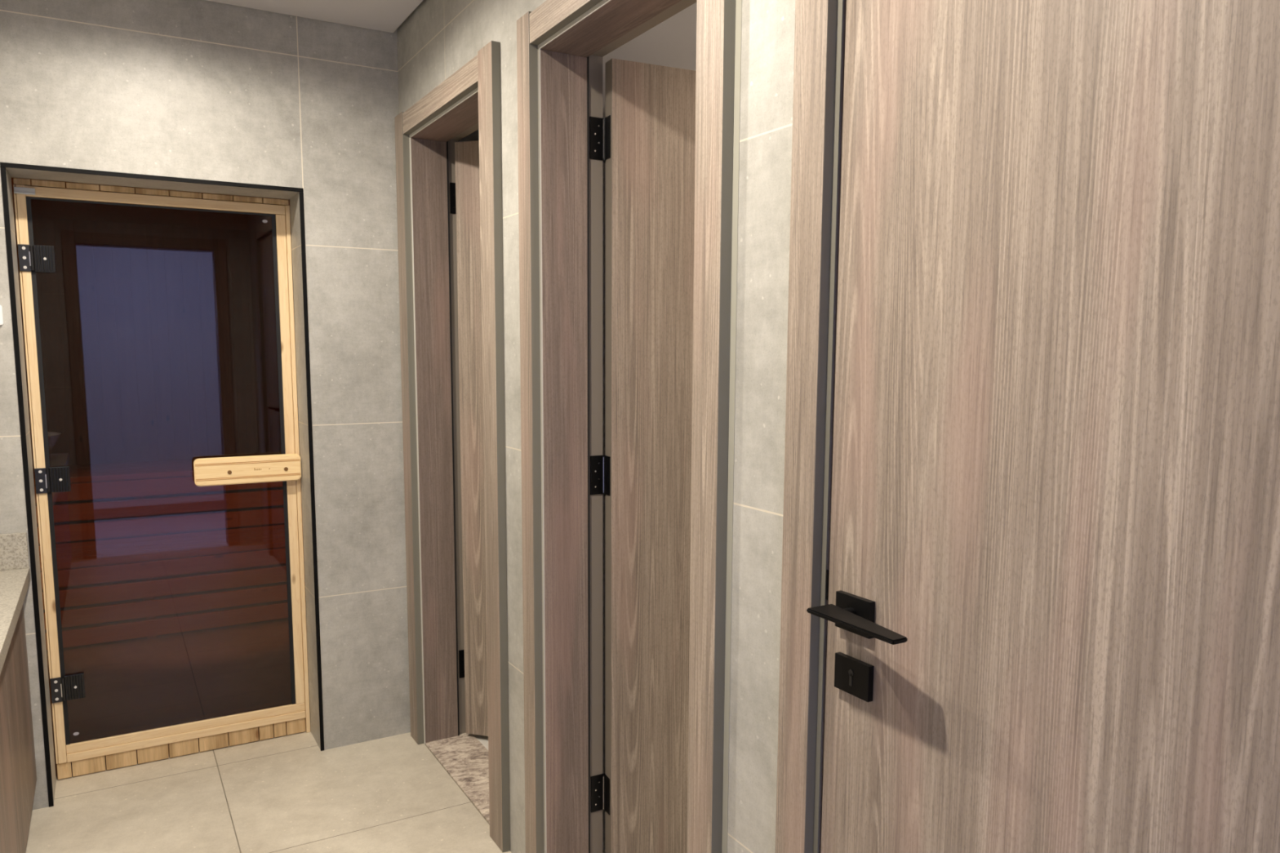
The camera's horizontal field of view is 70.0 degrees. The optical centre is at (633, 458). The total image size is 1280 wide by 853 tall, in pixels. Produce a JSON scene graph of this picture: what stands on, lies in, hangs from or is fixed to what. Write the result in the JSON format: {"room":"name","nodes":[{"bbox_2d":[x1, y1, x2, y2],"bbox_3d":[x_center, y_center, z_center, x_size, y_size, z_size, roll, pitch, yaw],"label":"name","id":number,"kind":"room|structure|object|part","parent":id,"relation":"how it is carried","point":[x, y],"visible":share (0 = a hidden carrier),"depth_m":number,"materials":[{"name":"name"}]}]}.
{"room":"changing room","nodes":[
{"label":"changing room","id":0,"kind":"room"},
{"bbox_2d":[11,177,290,220],"bbox_3d":[-2.271,-1.218,4.059,1.870,0.030,2.650,-4,8,-30],"label":"ceiling","id":1,"kind":"structure","parent":0,"point":[12,184],"depth_m":4.14,"materials":[{"name":"brown wood"}]},
{"bbox_2d":[13,216,304,592],"bbox_3d":[-2.939,-0.290,5.337,1.870,2.120,0.020,-4,8,-30],"label":"wall","id":2,"kind":"structure","parent":0,"point":[14,216],"depth_m":5.06,"materials":[{"name":"brown wood"}]},
{"bbox_2d":[0,0,410,810],"bbox_3d":[-1.663,-0.197,2.874,1.860,2.530,0.190,-4,8,-30],"label":"wall","id":3,"kind":"structure","parent":0,"point":[191,89],"depth_m":3.00,"materials":[{"name":"tile"}]},
{"bbox_2d":[0,305,3,324],"bbox_3d":[-1.858,-0.411,2.619,0.084,0.058,0.010,-4,8,-30],"label":"wall switch","id":4,"kind":"object","parent":3,"relation":"attached to","point":[1,307],"visible":1,"depth_m":2.64,"materials":[{"name":"white plastic"}]},
{"bbox_2d":[0,532,29,570],"bbox_3d":[-2.068,0.290,2.578,0.604,0.106,0.018,-4,8,-30],"label":"backsplash","id":5,"kind":"structure","parent":3,"relation":"attached to","point":[14,553],"depth_m":2.70,"materials":[{"name":"stone"}]},
{"bbox_2d":[0,166,320,801],"bbox_3d":[-1.496,0.086,3.003,0.825,1.938,0.181,-4,8,-30],"label":"trim","id":6,"kind":"structure","parent":3,"relation":"attached to","point":[294,197],"depth_m":3.05,"materials":[{"name":"metal"}]},
{"bbox_2d":[13,177,310,779],"bbox_3d":[-1.546,0.082,3.093,0.797,1.926,0.098,-4,8,-30],"label":"door","id":7,"kind":"structure","parent":3,"relation":"in","point":[159,327],"depth_m":3.07,"materials":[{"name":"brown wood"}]},
{"bbox_3d":[-1.552,0.950,3.217,0.752,0.057,0.061,-4,8,-30],"label":"frame sill","id":8,"kind":"part","parent":7,"relation":"part of","materials":[{"name":"brown wood"}]},
{"bbox_3d":[-1.334,0.040,3.170,0.343,0.094,0.022,-4,8,-30],"label":"handle","id":9,"kind":"part","parent":7,"relation":"part of","materials":[{"name":"brown wood"}]},
{"bbox_2d":[0,162,324,807],"bbox_3d":[-1.450,0.096,2.923,0.825,1.938,0.006,-4,8,-30],"label":"trim","id":10,"kind":"structure","parent":3,"relation":"attached to","point":[3,174],"depth_m":2.79,"materials":[{"name":"black metal"}]},
{"bbox_2d":[206,0,422,32],"bbox_3d":[-0.717,-1.222,1.199,1.734,0.020,3.413,-4,8,-30],"label":"ceiling","id":11,"kind":"structure","parent":0,"point":[386,15],"depth_m":2.88,"materials":[{"name":"grey paint"}]},
{"bbox_2d":[25,609,604,852],"bbox_3d":[-0.934,1.094,3.005,3.510,0.060,6.280,-4,8,-30],"label":"floor","id":12,"kind":"structure","parent":0,"point":[282,794],"depth_m":2.85,"materials":[{"name":"tile"}]},
{"bbox_2d":[0,603,36,852],"bbox_3d":[-1.336,0.899,1.342,0.580,0.720,2.996,-4,8,-30],"label":"vanity cabinet","id":13,"kind":"object","parent":12,"relation":"on","point":[18,774],"visible":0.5,"depth_m":2.36,"materials":[{"name":"beige wood"}]},
{"bbox_3d":[-1.392,0.774,1.994,0.019,0.617,0.597,-4,8,-30],"label":"cabinet door","id":14,"kind":"part","parent":13,"relation":"part of","materials":[{"name":"beige wood"}]},
{"bbox_2d":[0,567,31,674],"bbox_3d":[-1.321,0.521,1.294,0.605,0.040,3.016,-4,8,-30],"label":"countertop","id":15,"kind":"structure","parent":13,"relation":"on","point":[15,583],"depth_m":2.39,"materials":[{"name":"stone"}]},
{"bbox_2d":[32,466,302,544],"bbox_3d":[-2.757,0.426,5.099,1.850,0.755,0.569,-4,8,-30],"label":"bench","id":16,"kind":"object","parent":12,"relation":"on","point":[33,467],"visible":0.02,"depth_m":4.61,"materials":[{"name":"brown wood"}]},
{"bbox_2d":[38,523,306,650],"bbox_3d":[-2.482,0.651,4.641,1.850,0.420,0.499,-4,8,-30],"label":"bench","id":17,"kind":"object","parent":12,"relation":"on","point":[302,523],"visible":0.02,"depth_m":4.23,"materials":[{"name":"brown wood"}]},
{"bbox_2d":[458,129,479,142],"bbox_3d":[-0.272,-0.291,3.933,1.290,2.475,0.050,-4,8,-30],"label":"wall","id":18,"kind":"structure","parent":0,"point":[474,135],"depth_m":3.58,"materials":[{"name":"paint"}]},
{"bbox_2d":[396,0,795,852],"bbox_3d":[0.104,-0.066,1.832,0.160,2.530,3.790,-4,8,-30],"label":"wall","id":19,"kind":"structure","parent":0,"point":[438,37],"depth_m":1.53,"materials":[{"name":"tile"}]},
{"bbox_2d":[394,40,510,852],"bbox_3d":[-0.301,-0.039,3.010,0.668,2.195,0.904,-4,8,-30],"label":"door","id":20,"kind":"structure","parent":19,"relation":"in","point":[449,190],"depth_m":3.14,"materials":[{"name":"beige wood"}]},
{"bbox_3d":[-0.782,-0.065,3.201,0.024,2.194,0.090,-4,8,-30],"label":"casing leg","id":21,"kind":"part","parent":20,"relation":"part of","materials":[{"name":"beige wood"}]},
{"bbox_3d":[-0.380,0.020,2.505,0.024,2.194,0.101,-4,8,-30],"label":"casing leg","id":22,"kind":"part","parent":20,"relation":"part of","materials":[{"name":"beige wood"}]},
{"bbox_2d":[516,0,742,852],"bbox_3d":[0.321,-0.074,2.142,0.892,2.475,0.873,-4,8,-30],"label":"door","id":23,"kind":"structure","parent":19,"relation":"in","point":[667,140],"depth_m":2.28,"materials":[{"name":"beige wood"}]},
{"bbox_3d":[-0.255,0.047,2.289,0.024,2.194,0.072,-4,8,-30],"label":"casing leg","id":24,"kind":"part","parent":23,"relation":"part of","materials":[{"name":"beige wood"}]},
{"bbox_3d":[-0.070,0.896,2.435,0.002,0.100,0.033,-3,8,-25],"label":"hinge plate","id":25,"kind":"part","parent":23,"relation":"part of","materials":[{"name":"black metal"}]},
{"bbox_3d":[-0.066,0.044,2.333,0.002,0.100,0.033,-3,8,-25],"label":"hinge plate","id":26,"kind":"part","parent":23,"relation":"part of","materials":[{"name":"black metal"}]},
{"bbox_3d":[-0.063,-0.783,2.234,0.002,0.100,0.033,-3,8,-25],"label":"hinge plate","id":27,"kind":"part","parent":23,"relation":"part of","materials":[{"name":"black metal"}]},
{"bbox_3d":[0.133,0.129,1.616,0.024,2.194,0.080,-4,8,-30],"label":"casing leg","id":28,"kind":"part","parent":23,"relation":"part of","materials":[{"name":"beige wood"}]},
{"bbox_2d":[775,0,1279,852],"bbox_3d":[0.515,0.195,1.081,0.248,2.195,0.892,-4,8,-30],"label":"door","id":29,"kind":"structure","parent":19,"relation":"in","point":[1030,582],"depth_m":1.05,"materials":[{"name":"beige wood"}]},
{"bbox_3d":[0.258,0.154,1.404,0.019,2.194,0.071,-4,8,-30],"label":"casing leg","id":30,"kind":"part","parent":29,"relation":"part of","materials":[{"name":"beige wood"}]},
{"bbox_3d":[0.290,0.190,1.370,0.002,0.046,0.003,-4,8,-30],"label":"latch plate","id":31,"kind":"part","parent":29,"relation":"part of","materials":[{"name":"black metal"}]},
{"bbox_3d":[0.315,0.231,1.248,0.063,0.020,0.168,-4,8,-30],"label":"lever","id":32,"kind":"part","parent":29,"relation":"part of","materials":[{"name":"black metal"}]},
{"bbox_2d":[602,1,697,849],"bbox_3d":[0.397,-0.149,2.775,1.290,2.475,0.080,-4,8,-30],"label":"wall","id":33,"kind":"structure","parent":0,"point":[672,42],"depth_m":2.44,"materials":[{"name":"grey tile"}]}
]}

